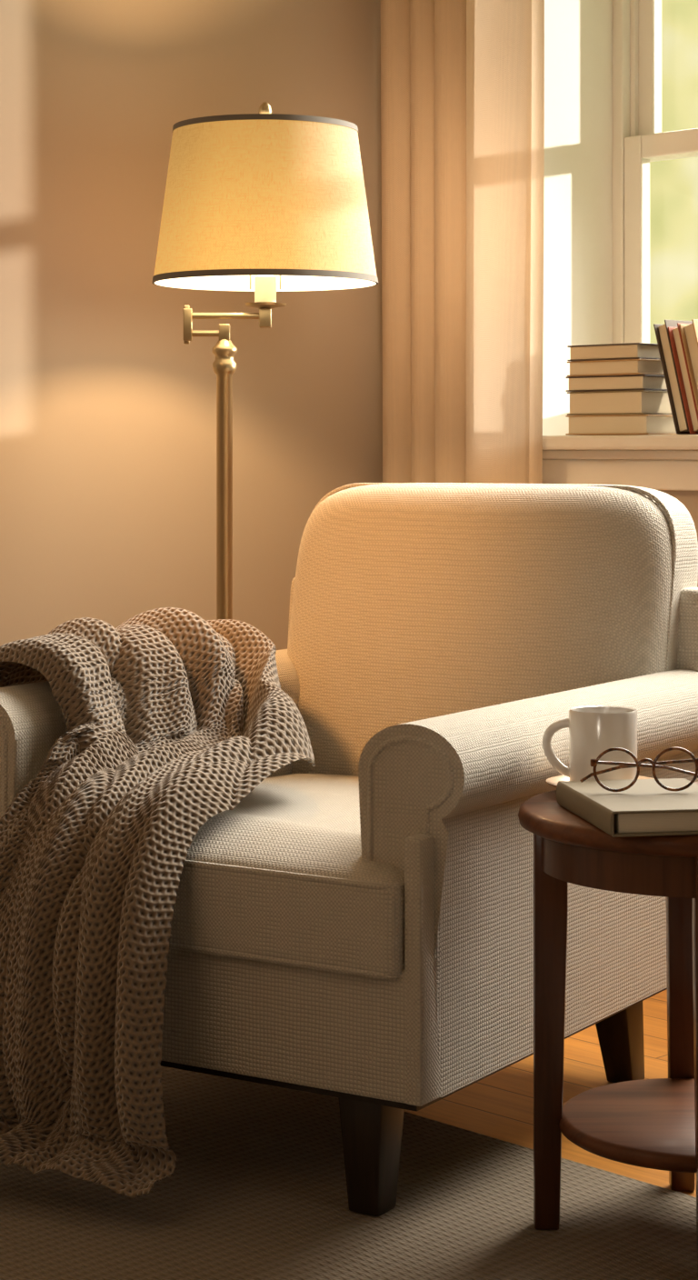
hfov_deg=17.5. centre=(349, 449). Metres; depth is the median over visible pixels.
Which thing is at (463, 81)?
curtain
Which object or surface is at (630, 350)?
book
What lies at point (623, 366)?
book
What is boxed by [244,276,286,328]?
socket
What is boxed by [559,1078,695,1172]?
shelf
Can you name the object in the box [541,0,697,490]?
window
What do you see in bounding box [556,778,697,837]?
book
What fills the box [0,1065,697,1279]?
area rug
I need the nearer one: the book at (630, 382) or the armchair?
the armchair
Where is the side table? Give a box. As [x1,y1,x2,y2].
[518,781,697,1278]
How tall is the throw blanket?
0.628 m
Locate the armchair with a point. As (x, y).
(357, 929)
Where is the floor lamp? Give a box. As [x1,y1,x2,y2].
[151,101,378,619]
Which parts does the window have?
frame, sash frame, sash frame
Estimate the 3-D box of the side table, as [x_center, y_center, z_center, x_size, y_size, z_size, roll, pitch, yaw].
[0.397,0.654,2.600,0.406,0.492,0.406,0,0,0]
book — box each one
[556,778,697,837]
[565,374,667,391]
[565,414,676,435]
[567,342,660,361]
[567,359,663,376]
[567,390,671,415]
[653,320,692,434]
[668,323,697,434]
[679,319,697,411]
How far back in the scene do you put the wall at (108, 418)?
4.31 m
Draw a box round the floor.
[404,989,696,1197]
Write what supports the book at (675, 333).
on the window
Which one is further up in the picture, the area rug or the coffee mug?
the coffee mug
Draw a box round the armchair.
[0,482,697,1216]
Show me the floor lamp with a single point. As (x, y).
(265, 204)
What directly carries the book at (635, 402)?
on the book at (609, 425)
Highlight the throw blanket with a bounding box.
[0,607,315,1197]
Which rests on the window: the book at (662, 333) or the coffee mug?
the book at (662, 333)
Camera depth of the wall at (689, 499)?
4.26 m
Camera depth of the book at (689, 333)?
4.21 m
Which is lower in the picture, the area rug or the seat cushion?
the area rug
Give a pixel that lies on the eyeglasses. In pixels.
(653, 765)
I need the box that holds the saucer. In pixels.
[545,775,654,787]
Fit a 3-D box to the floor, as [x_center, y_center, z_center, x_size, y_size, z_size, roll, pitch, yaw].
[-0.294,0.925,1.344,6.000,0.050,5.000,0,0,-44]
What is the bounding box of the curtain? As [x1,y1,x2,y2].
[380,0,544,483]
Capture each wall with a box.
[0,0,382,649]
[657,490,697,587]
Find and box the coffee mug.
[542,705,637,780]
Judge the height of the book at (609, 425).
0.038 m
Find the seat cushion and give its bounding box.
[169,773,404,976]
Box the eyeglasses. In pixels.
[580,747,697,791]
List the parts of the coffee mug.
handle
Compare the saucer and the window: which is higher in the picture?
the window

